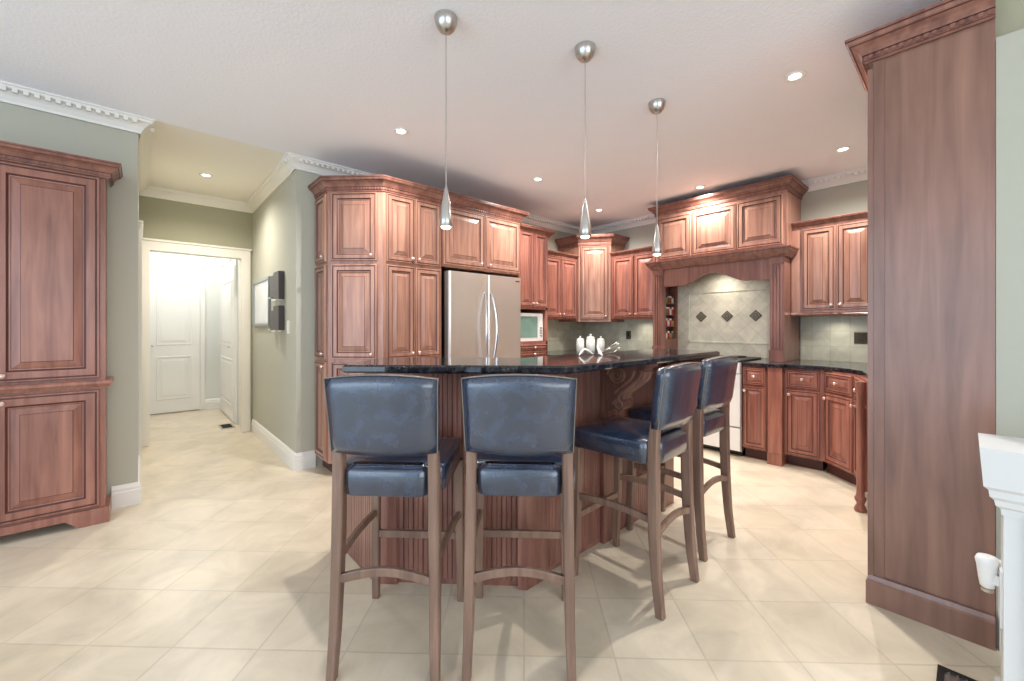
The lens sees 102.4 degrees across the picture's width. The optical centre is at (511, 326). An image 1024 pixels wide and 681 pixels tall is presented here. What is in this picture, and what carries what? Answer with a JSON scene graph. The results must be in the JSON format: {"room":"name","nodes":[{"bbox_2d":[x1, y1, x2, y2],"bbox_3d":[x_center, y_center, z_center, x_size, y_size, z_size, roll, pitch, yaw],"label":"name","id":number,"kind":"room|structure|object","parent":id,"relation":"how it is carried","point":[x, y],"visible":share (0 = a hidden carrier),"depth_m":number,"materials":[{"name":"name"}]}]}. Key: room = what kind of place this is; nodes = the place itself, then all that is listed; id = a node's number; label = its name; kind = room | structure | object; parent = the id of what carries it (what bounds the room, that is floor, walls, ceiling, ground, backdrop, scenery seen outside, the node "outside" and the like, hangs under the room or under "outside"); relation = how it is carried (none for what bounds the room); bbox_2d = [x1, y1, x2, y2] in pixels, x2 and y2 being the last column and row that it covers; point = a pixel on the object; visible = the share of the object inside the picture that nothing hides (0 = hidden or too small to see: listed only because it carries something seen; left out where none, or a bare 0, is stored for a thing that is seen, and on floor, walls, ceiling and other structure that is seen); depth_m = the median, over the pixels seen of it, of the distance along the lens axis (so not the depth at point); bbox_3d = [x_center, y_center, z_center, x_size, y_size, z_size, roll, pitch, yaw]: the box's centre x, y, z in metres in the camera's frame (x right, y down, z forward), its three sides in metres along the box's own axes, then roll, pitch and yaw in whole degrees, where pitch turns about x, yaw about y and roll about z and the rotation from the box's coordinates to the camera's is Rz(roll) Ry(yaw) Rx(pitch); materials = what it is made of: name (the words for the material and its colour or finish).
{"room":"kitchen","nodes":[
{"label":"kitchen","id":0,"kind":"room"},
{"bbox_2d":[150,252,238,425],"bbox_3d":[-4.231,-0.110,5.409,1.230,2.700,1.980,0,0,-42],"label":"wall","id":1,"kind":"structure","parent":0,"point":[213,270],"depth_m":6.25,"materials":[{"name":"white paint"}]},
{"bbox_2d":[150,271,199,413],"bbox_3d":[-4.876,0.217,5.945,0.590,2.015,0.060,0,0,-42],"label":"door","id":2,"kind":"structure","parent":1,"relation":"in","point":[174,296],"depth_m":5.95,"materials":[{"name":"white paint"}]},
{"bbox_2d":[150,262,206,409],"bbox_3d":[-4.893,0.161,5.963,0.760,2.158,0.026,0,0,-42],"label":"trim","id":3,"kind":"structure","parent":1,"relation":"attached to","point":[157,266],"depth_m":6.17,"materials":[{"name":"white paint"}]},
{"bbox_2d":[204,398,219,408],"bbox_3d":[-4.559,1.165,6.273,0.200,0.150,0.018,0,0,-42],"label":"baseboard","id":4,"kind":"structure","parent":1,"relation":"attached to","point":[215,402],"depth_m":6.26,"materials":[{"name":"white paint"}]},
{"bbox_2d":[220,265,234,422],"bbox_3d":[-3.971,0.217,5.711,0.060,2.015,1.200,0,0,-42],"label":"door","id":5,"kind":"structure","parent":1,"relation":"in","point":[227,278],"depth_m":5.61,"materials":[{"name":"white paint"}]},
{"bbox_2d":[220,259,236,424],"bbox_3d":[-3.952,0.161,5.728,0.026,2.158,1.370,0,0,-42],"label":"trim","id":6,"kind":"structure","parent":1,"relation":"attached to","point":[229,263],"depth_m":5.24,"materials":[{"name":"white paint"}]},
{"bbox_2d":[139,195,252,421],"bbox_3d":[-3.516,-0.110,4.640,1.260,2.700,0.120,0,0,-42],"label":"wall","id":7,"kind":"structure","parent":0,"point":[162,219],"depth_m":4.59,"materials":[{"name":"beige paint"}]},
{"bbox_2d":[142,238,251,446],"bbox_3d":[-3.521,0.159,4.616,1.020,2.163,0.159,0,0,-42],"label":"trim","id":8,"kind":"structure","parent":7,"relation":"attached to","point":[149,245],"depth_m":4.68,"materials":[{"name":"white paint"}]},
{"bbox_2d":[0,102,584,494],"bbox_3d":[-2.807,-0.110,3.944,9.120,2.700,1.864,0,0,-42],"label":"wall","id":9,"kind":"structure","parent":0,"point":[20,125],"depth_m":3.57,"materials":[{"name":"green paint"}]},
{"bbox_2d":[0,80,154,137],"bbox_3d":[-4.038,-1.409,1.622,3.980,0.099,0.160,0,0,-42],"label":"trim","id":10,"kind":"structure","parent":9,"relation":"attached to","point":[11,93],"depth_m":2.66,"materials":[{"name":"white paint"}]},
{"bbox_2d":[111,455,141,508],"bbox_3d":[-3.264,1.165,3.514,0.152,0.150,1.788,0,0,-42],"label":"baseboard","id":11,"kind":"structure","parent":9,"relation":"attached to","point":[128,494],"depth_m":2.86,"materials":[{"name":"white paint"}]},
{"bbox_2d":[138,220,142,471],"bbox_3d":[-3.464,0.165,3.844,0.034,2.150,0.890,0,0,-42],"label":"trim","id":12,"kind":"structure","parent":9,"relation":"attached to","point":[140,222],"depth_m":3.53,"materials":[{"name":"white paint"}]},
{"bbox_2d":[0,101,314,212],"bbox_3d":[-4.256,-1.409,2.587,5.150,0.099,1.935,0,0,-42],"label":"trim","id":13,"kind":"structure","parent":9,"relation":"attached to","point":[281,172],"depth_m":4.27,"materials":[{"name":"white paint"}]},
{"bbox_2d":[253,276,270,325],"bbox_3d":[-2.746,-0.265,4.513,0.025,0.510,0.780,0,0,-42],"label":"picture frame","id":14,"kind":"object","parent":9,"relation":"attached to","point":[261,288],"visible":0.89,"depth_m":4.47,"materials":[{"name":"silver metal"}]},
{"bbox_2d":[255,280,267,322],"bbox_3d":[-2.742,-0.265,4.517,0.012,0.450,0.720,0,0,-42],"label":"picture","id":15,"kind":"object","parent":14,"relation":"attached to","point":[261,286],"depth_m":4.51},
{"bbox_2d":[268,276,272,298],"bbox_3d":[-2.357,-0.389,4.056,0.060,0.222,0.140,0,0,-42],"label":"wall block","id":16,"kind":"object","parent":9,"relation":"attached to","point":[271,277],"visible":0.43,"depth_m":4.05,"materials":[{"name":"grey"}]},
{"bbox_2d":[268,311,272,329],"bbox_3d":[-2.357,-0.064,4.056,0.060,0.192,0.140,0,0,-42],"label":"wall block","id":17,"kind":"object","parent":9,"relation":"attached to","point":[271,312],"visible":0.39,"depth_m":4.05,"materials":[{"name":"grey"}]},
{"bbox_2d":[271,271,283,300],"bbox_3d":[-2.213,-0.384,3.889,0.070,0.272,0.200,0,0,-42],"label":"wall block","id":18,"kind":"object","parent":9,"relation":"attached to","point":[278,276],"visible":1,"depth_m":3.83,"materials":[{"name":"grey"}]},
{"bbox_2d":[271,305,283,331],"bbox_3d":[-2.213,-0.079,3.889,0.070,0.242,0.200,0,0,-42],"label":"wall block","id":19,"kind":"object","parent":9,"relation":"attached to","point":[278,311],"visible":1,"depth_m":3.83,"materials":[{"name":"grey"}]},
{"bbox_2d":[251,419,315,471],"bbox_3d":[-2.421,1.165,4.276,0.173,0.150,1.848,0,0,-42],"label":"baseboard","id":20,"kind":"structure","parent":9,"relation":"attached to","point":[307,459],"depth_m":3.77,"materials":[{"name":"white paint"}]},
{"bbox_2d":[287,320,289,333],"bbox_3d":[-2.030,0.000,3.732,0.012,0.120,0.075,0,0,-42],"label":"light switch","id":21,"kind":"object","parent":9,"relation":"attached to","point":[288,321],"visible":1,"depth_m":3.71,"materials":[{"name":"white paint"}]},
{"bbox_2d":[441,191,528,276],"bbox_3d":[-0.442,-0.898,4.358,1.061,0.677,0.708,0,0,-42],"label":"upper cabinet","id":22,"kind":"object","parent":9,"relation":"attached to","point":[483,237],"visible":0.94,"depth_m":4.08,"materials":[{"name":"brown wood"}]},
{"bbox_2d":[548,250,578,319],"bbox_3d":[0.496,-0.536,5.430,0.775,0.862,0.375,0,0,-42],"label":"upper cabinet","id":23,"kind":"object","parent":9,"relation":"attached to","point":[562,267],"visible":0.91,"depth_m":5.36,"materials":[{"name":"brown wood"}]},
{"bbox_2d":[0,0,943,227],"bbox_3d":[-1.092,-1.510,2.180,9.300,0.100,11.700,0,0,-42],"label":"ceiling","id":24,"kind":"structure","parent":0,"point":[503,101],"depth_m":2.51,"materials":[{"name":"white paint"}]},
{"bbox_2d":[199,173,212,177],"bbox_3d":[-2.939,-1.455,3.958,0.110,0.008,0.110,0,0,-42],"label":"recessed light","id":25,"kind":"object","parent":24,"relation":"in","point":[200,174],"visible":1,"depth_m":3.96,"materials":[{"name":"beige"}]},
{"bbox_2d":[393,128,408,134],"bbox_3d":[-0.827,-1.455,3.069,0.110,0.008,0.110,0,0,-42],"label":"recessed light","id":26,"kind":"object","parent":24,"relation":"in","point":[400,131],"visible":1,"depth_m":3.07,"materials":[{"name":"white plastic"}]},
{"bbox_2d":[434,9,457,228],"bbox_3d":[-0.311,-0.960,1.945,0.108,0.996,0.108,0,0,-42],"label":"pendant light","id":27,"kind":"object","parent":24,"relation":"hanging from","point":[446,20],"visible":1,"depth_m":1.92,"materials":[{"name":"grey metal"}]},
{"bbox_2d":[532,177,543,181],"bbox_3d":[0.256,-1.455,4.064,0.110,0.008,0.110,0,0,-42],"label":"recessed light","id":28,"kind":"object","parent":24,"relation":"in","point":[537,179],"visible":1,"depth_m":4.07,"materials":[{"name":"beige"}]},
{"bbox_2d":[575,41,595,238],"bbox_3d":[0.382,-0.960,2.151,0.108,0.996,0.108,0,0,-42],"label":"pendant light","id":29,"kind":"object","parent":24,"relation":"hanging from","point":[584,50],"visible":1,"depth_m":2.13,"materials":[{"name":"silver metal"}]},
{"bbox_2d":[648,98,665,255],"bbox_3d":[0.942,-0.960,2.678,0.108,0.996,0.108,0,0,-42],"label":"pendant light","id":30,"kind":"object","parent":24,"relation":"hanging from","point":[656,106],"visible":1,"depth_m":2.65,"materials":[{"name":"silver metal"}]},
{"bbox_2d":[694,185,705,188],"bbox_3d":[1.961,-1.455,4.297,0.110,0.008,0.110,0,0,-42],"label":"recessed light","id":31,"kind":"object","parent":24,"relation":"in","point":[700,186],"visible":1,"depth_m":4.29,"materials":[{"name":"beige"}]},
{"bbox_2d":[784,70,806,82],"bbox_3d":[1.646,-1.455,2.397,0.110,0.008,0.110,0,0,-42],"label":"recessed light","id":32,"kind":"object","parent":24,"relation":"in","point":[795,76],"visible":1,"depth_m":2.40,"materials":[{"name":"beige"}]},
{"bbox_2d":[834,146,851,152],"bbox_3d":[2.715,-1.455,3.380,0.110,0.008,0.110,0,0,-42],"label":"recessed light","id":33,"kind":"object","parent":24,"relation":"in","point":[846,148],"visible":1,"depth_m":3.38,"materials":[{"name":"beige"}]},
{"bbox_2d":[0,408,1000,680],"bbox_3d":[-1.092,1.290,2.180,9.300,0.100,11.700,0,0,-42],"label":"floor","id":34,"kind":"structure","parent":0,"point":[221,569],"depth_m":1.89,"materials":[{"name":"tile"}]},
{"bbox_2d":[0,140,122,536],"bbox_3d":[-2.972,0.097,2.391,1.032,2.285,0.277,0,0,-42],"label":"hutch","id":35,"kind":"object","parent":34,"relation":"on","point":[54,380],"visible":1,"depth_m":2.47,"materials":[{"name":"brown wood"}]},
{"bbox_2d":[218,423,234,429],"bbox_3d":[-3.554,1.236,5.130,0.140,0.008,0.280,0,0,-42],"label":"floor vent","id":36,"kind":"object","parent":34,"relation":"in","point":[229,425],"visible":1,"depth_m":5.11,"materials":[{"name":"black metal"}]},
{"bbox_2d":[221,424,231,427],"bbox_3d":[-3.554,1.237,5.130,0.104,0.006,0.244,0,0,-42],"label":"grille","id":37,"kind":"object","parent":36,"relation":"attached to","point":[222,425],"depth_m":5.14,"materials":[{"name":"black plastic"}]},
{"bbox_2d":[308,174,443,471],"bbox_3d":[-1.197,0.002,3.676,0.966,2.477,0.708,0,0,-42],"label":"pantry cabinet","id":38,"kind":"object","parent":34,"relation":"on","point":[378,237],"visible":0.79,"depth_m":3.44,"materials":[{"name":"brown wood"}]},
{"bbox_2d":[323,374,463,680],"bbox_3d":[-0.440,0.701,1.640,0.422,1.083,0.516,0,0,3],"label":"bar stool","id":39,"kind":"object","parent":34,"relation":"on","point":[388,425],"visible":1,"depth_m":1.45,"materials":[{"name":"blue leather"}]},
{"bbox_2d":[441,270,520,357],"bbox_3d":[-0.442,0.343,4.309,0.920,1.735,0.751,0,0,-42],"label":"refrigerator","id":40,"kind":"object","parent":34,"relation":"on","point":[481,313],"visible":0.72,"depth_m":4.01,"materials":[{"name":"silver metal"}]},
{"bbox_2d":[461,374,576,680],"bbox_3d":[0.034,0.701,1.643,0.422,1.083,0.516,0,0,3],"label":"bar stool","id":41,"kind":"object","parent":34,"relation":"on","point":[519,429],"visible":1,"depth_m":1.44,"materials":[{"name":"leather"}]},
{"bbox_2d":[346,357,711,589],"bbox_3d":[0.154,0.718,2.552,1.990,1.044,1.318,0,0,-42],"label":"kitchen island","id":42,"kind":"object","parent":34,"relation":"on","point":[601,394],"visible":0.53,"depth_m":2.00,"materials":[{"name":"brown wood"}]},
{"bbox_2d":[342,349,719,373],"bbox_3d":[0.337,0.177,2.225,2.318,0.035,0.853,0,0,-27],"label":"island countertop","id":43,"kind":"structure","parent":42,"relation":"on","point":[572,363],"depth_m":1.87,"materials":[{"name":"stone"}]},
{"bbox_2d":[579,342,619,355],"bbox_3d":[0.543,0.126,2.386,0.408,0.068,0.101,0,0,-42],"label":"ornament","id":44,"kind":"object","parent":43,"relation":"on","point":[583,349],"visible":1,"depth_m":2.36,"materials":[{"name":"white ceramic"}]},
{"bbox_2d":[511,223,555,357],"bbox_3d":[0.091,0.059,4.874,0.558,2.362,0.658,0,0,-42],"label":"tall cabinet","id":45,"kind":"object","parent":34,"relation":"on","point":[534,240],"visible":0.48,"depth_m":4.66,"materials":[{"name":"brown wood"}]},
{"bbox_2d":[521,313,542,341],"bbox_3d":[0.076,0.002,4.832,0.410,0.324,0.409,0,0,-42],"label":"microwave","id":46,"kind":"object","parent":45,"relation":"in","point":[531,323],"visible":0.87,"depth_m":4.69,"materials":[{"name":"white plastic"}]},
{"bbox_2d":[573,362,701,620],"bbox_3d":[0.623,0.701,2.028,0.422,1.083,0.516,0,0,-45],"label":"bar stool","id":47,"kind":"object","parent":34,"relation":"on","point":[668,434],"visible":0.99,"depth_m":1.89,"materials":[{"name":"leather"}]},
{"bbox_2d":[626,356,737,561],"bbox_3d":[1.028,0.701,2.466,0.422,1.083,0.516,0,0,-41],"label":"bar stool","id":48,"kind":"object","parent":34,"relation":"on","point":[716,389],"visible":0.81,"depth_m":2.29,"materials":[{"name":"leather"}]},
{"bbox_2d":[703,355,760,455],"bbox_3d":[2.102,0.770,4.356,0.641,0.939,0.760,0,0,-42],"label":"stove","id":49,"kind":"object","parent":34,"relation":"on","point":[711,441],"visible":0.12,"depth_m":3.94,"materials":[{"name":"white metal"}]},
{"bbox_2d":[719,355,760,361],"bbox_3d":[2.121,0.325,4.374,0.590,0.020,0.760,0,0,-42],"label":"cooktop","id":50,"kind":"object","parent":49,"relation":"in","point":[740,358],"depth_m":4.18,"materials":[{"name":"black glass"}]},
{"bbox_2d":[742,366,767,459],"bbox_3d":[2.512,0.802,4.067,0.780,0.875,0.200,0,0,-42],"label":"base cabinet","id":51,"kind":"object","parent":34,"relation":"on","point":[755,379],"visible":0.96,"depth_m":3.82,"materials":[{"name":"brown wood"}]},
{"bbox_2d":[767,367,786,466],"bbox_3d":[2.634,0.802,3.948,0.758,0.875,0.114,0,0,-42],"label":"column","id":52,"kind":"structure","parent":34,"relation":"on","point":[776,456],"depth_m":3.69,"materials":[{"name":"brown wood"}]},
{"bbox_2d":[784,368,826,470],"bbox_3d":[2.777,0.802,3.804,0.739,0.875,0.285,0,0,-42],"label":"base cabinet","id":53,"kind":"object","parent":34,"relation":"on","point":[803,388],"visible":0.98,"depth_m":3.58,"materials":[{"name":"brown wood"}]},
{"bbox_2d":[822,370,856,484],"bbox_3d":[3.074,0.802,3.340,0.920,0.875,0.798,0,0,-42],"label":"base cabinet","id":54,"kind":"object","parent":34,"relation":"on","point":[838,386],"visible":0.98,"depth_m":3.30,"materials":[{"name":"brown wood"}]},
{"bbox_2d":[849,375,867,495],"bbox_3d":[2.998,0.802,3.073,1.370,0.875,0.663,0,0,-42],"label":"base cabinet","id":55,"kind":"object","parent":34,"relation":"on","point":[858,377],"visible":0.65,"depth_m":2.80,"materials":[{"name":"brown wood"}]},
{"bbox_2d":[741,359,867,377],"bbox_3d":[2.481,0.347,3.162,2.050,0.034,1.508,0,0,-42],"label":"countertop","id":56,"kind":"structure","parent":55,"relation":"on","point":[859,368],"depth_m":3.63,"materials":[{"name":"stone"}]},
{"bbox_2d":[854,381,866,512],"bbox_3d":[2.346,0.804,2.774,0.072,0.872,0.072,0,0,-42],"label":"foot post","id":57,"kind":"object","parent":34,"relation":"on","point":[860,386],"visible":1,"depth_m":2.76,"materials":[{"name":"brown wood"}]},
{"bbox_2d":[845,0,995,650],"bbox_3d":[1.866,-0.030,1.891,0.556,2.540,0.446,0,0,-42],"label":"tall cabinet","id":58,"kind":"object","parent":34,"relation":"on","point":[927,75],"visible":1,"depth_m":1.72,"materials":[{"name":"brown wood"}]},
{"bbox_2d":[936,664,976,680],"bbox_3d":[1.619,1.236,1.337,0.135,0.008,0.335,0,0,-42],"label":"floor vent","id":59,"kind":"object","parent":34,"relation":"in","point":[943,673],"visible":1,"depth_m":1.46,"materials":[{"name":"black metal"}]},
{"bbox_2d":[944,672,967,680],"bbox_3d":[1.619,1.237,1.337,0.099,0.006,0.299,0,0,-42],"label":"grille","id":60,"kind":"object","parent":59,"relation":"attached to","point":[948,676],"depth_m":1.45,"materials":[{"name":"black metal"}]},
{"bbox_3d":[1.123,0.803,5.117,1.435,0.875,1.650,0,0,-42],"label":"base cabinet","id":61,"kind":"object","parent":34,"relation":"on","visible":0},
{"bbox_2d":[548,349,617,355],"bbox_3d":[1.126,0.347,5.117,1.440,0.034,1.663,0,0,-42],"label":"countertop","id":62,"kind":"structure","parent":61,"relation":"on","point":[558,352],"depth_m":5.33,"materials":[{"name":"stone"}]},
{"bbox_2d":[576,336,583,351],"bbox_3d":[0.911,0.225,5.497,0.107,0.208,0.107,0,0,-42],"label":"canister","id":63,"kind":"object","parent":62,"relation":"on","point":[580,341],"visible":0.94,"depth_m":5.46,"materials":[{"name":"white ceramic"}]},
{"bbox_2d":[586,334,594,351],"bbox_3d":[1.048,0.210,5.494,0.122,0.237,0.122,0,0,-42],"label":"canister","id":64,"kind":"object","parent":62,"relation":"on","point":[590,340],"visible":0.93,"depth_m":5.44,"materials":[{"name":"white ceramic"}]},
{"bbox_2d":[597,336,604,351],"bbox_3d":[1.179,0.225,5.477,0.107,0.208,0.107,0,0,-42],"label":"canister","id":65,"kind":"object","parent":62,"relation":"on","point":[600,341],"visible":0.88,"depth_m":5.43,"materials":[{"name":"white ceramic"}]},
{"bbox_2d":[678,272,769,358],"bbox_3d":[2.427,-0.176,4.623,0.170,1.008,1.086,0,0,-42],"label":"wall","id":66,"kind":"structure","parent":0,"point":[741,327],"depth_m":4.57,"materials":[{"name":"tile"}]},
{"bbox_2d":[696,312,706,321],"bbox_3d":[2.181,-0.120,4.758,0.014,0.124,0.124,0,0,-42],"label":"accent tile","id":67,"kind":"structure","parent":66,"relation":"attached to","point":[700,316],"depth_m":4.75,"materials":[{"name":"brown tile"}]},
{"bbox_2d":[721,311,732,320],"bbox_3d":[2.372,-0.120,4.546,0.014,0.124,0.124,0,0,-42],"label":"accent tile","id":68,"kind":"structure","parent":66,"relation":"attached to","point":[727,316],"depth_m":4.54,"materials":[{"name":"brown tile"}]},
{"bbox_2d":[688,288,769,343],"bbox_3d":[2.378,-0.113,4.546,0.007,0.585,0.880,0,0,-42],"label":"trim","id":69,"kind":"structure","parent":66,"relation":"attached to","point":[756,288],"depth_m":4.68,"materials":[{"name":"tile"}]},
{"bbox_2d":[749,310,761,320],"bbox_3d":[2.563,-0.120,4.335,0.014,0.124,0.124,0,0,-42],"label":"accent tile","id":70,"kind":"structure","parent":66,"relation":"attached to","point":[755,315],"depth_m":4.33,"materials":[{"name":"brown tile"}]},
{"bbox_2d":[585,180,867,362],"bbox_3d":[2.849,-0.110,4.385,0.133,2.700,5.090,0,0,-42],"label":"wall","id":71,"kind":"structure","parent":0,"point":[824,338],"depth_m":4.09,"materials":[{"name":"tile"}]},
{"bbox_2d":[281,152,867,234],"bbox_3d":[0.881,-1.409,3.433,4.090,0.099,4.065,0,0,-42],"label":"trim","id":72,"kind":"structure","parent":71,"relation":"attached to","point":[293,161],"depth_m":3.96,"materials":[{"name":"white paint"}]},
{"bbox_2d":[555,233,629,321],"bbox_3d":[1.108,-0.649,5.716,0.674,1.159,0.769,0,0,-42],"label":"upper cabinet","id":73,"kind":"object","parent":71,"relation":"attached to","point":[594,259],"visible":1,"depth_m":5.52,"materials":[{"name":"brown wood"}]},
{"bbox_2d":[626,331,630,338],"bbox_3d":[1.599,0.110,5.661,0.012,0.115,0.075,0,0,-42],"label":"wall outlet","id":74,"kind":"object","parent":71,"relation":"attached to","point":[628,333],"visible":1,"depth_m":5.66,"materials":[{"name":"brown plastic"}]},
{"bbox_2d":[609,246,655,318],"bbox_3d":[1.656,-0.546,5.332,0.365,0.882,0.695,0,0,-42],"label":"upper cabinet","id":75,"kind":"object","parent":71,"relation":"attached to","point":[631,279],"visible":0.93,"depth_m":5.24,"materials":[{"name":"brown wood"}]},
{"bbox_2d":[645,174,808,361],"bbox_3d":[2.270,-0.534,4.481,0.594,1.724,1.469,0,0,-42],"label":"range hood surround","id":76,"kind":"object","parent":71,"relation":"attached to","point":[744,233],"visible":0.95,"depth_m":4.16,"materials":[{"name":"brown wood"}]},
{"bbox_2d":[645,245,798,270],"bbox_3d":[2.266,-0.705,4.485,0.594,0.090,1.459,0,0,-42],"label":"mantel shelf","id":77,"kind":"object","parent":76,"relation":"attached to","point":[787,252],"depth_m":4.19,"materials":[{"name":"brown wood"}]},
{"bbox_2d":[791,211,867,316],"bbox_3d":[3.013,-0.551,3.829,0.365,0.892,0.645,0,0,-42],"label":"upper cabinet","id":78,"kind":"object","parent":71,"relation":"attached to","point":[829,268],"visible":0.94,"depth_m":3.74,"materials":[{"name":"brown wood"}]},
{"bbox_2d":[854,332,867,343],"bbox_3d":[3.252,0.102,3.832,0.011,0.105,0.110,0,0,-42],"label":"wall outlet","id":79,"kind":"object","parent":71,"relation":"attached to","point":[859,337],"depth_m":3.83,"materials":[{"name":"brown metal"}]},
{"bbox_2d":[978,433,1023,680],"bbox_3d":[1.678,0.799,1.096,0.256,0.882,0.578,0,0,-42],"label":"fireplace mantel","id":80,"kind":"structure","parent":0,"point":[1002,457],"depth_m":1.21,"materials":[{"name":"white paint"}]},
{"bbox_2d":[995,28,1023,647],"bbox_3d":[3.195,0.060,2.028,2.540,2.360,1.128,0,0,-42],"label":"wall","id":81,"kind":"structure","parent":0,"point":[1009,48],"depth_m":1.57,"materials":[{"name":"beige paint"}]},
{"bbox_2d":[999,624,1000,650],"bbox_3d":[2.215,1.165,1.205,0.018,0.150,1.020,0,0,-42],"label":"baseboard","id":82,"kind":"structure","parent":81,"relation":"attached to","point":[999,624],"depth_m":1.58,"materials":[{"name":"white paint"}]},
{"bbox_2d":[998,559,1002,628],"bbox_3d":[1.514,0.825,1.277,0.100,0.170,0.006,0,0,-42],"label":"wall outlet","id":83,"kind":"object","parent":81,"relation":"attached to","point":[1000,587],"visible":1,"depth_m":1.25,"materials":[{"name":"white plastic"}]},
{"bbox_2d":[975,553,999,593],"bbox_3d":[1.496,0.777,1.297,0.054,0.114,0.053,0,0,-42],"label":"air freshener","id":84,"kind":"object","parent":83,"relation":"attached to","point":[987,565],"visible":1,"depth_m":1.28,"materials":[{"name":"white plastic"}]},
{"bbox_2d":[995,0,1023,40],"bbox_3d":[3.217,-1.290,2.048,2.480,0.340,1.128,0,0,-42],"label":"wall","id":85,"kind":"structure","parent":0,"point":[1009,18],"depth_m":1.61,"materials":[{"name":"beige paint"}]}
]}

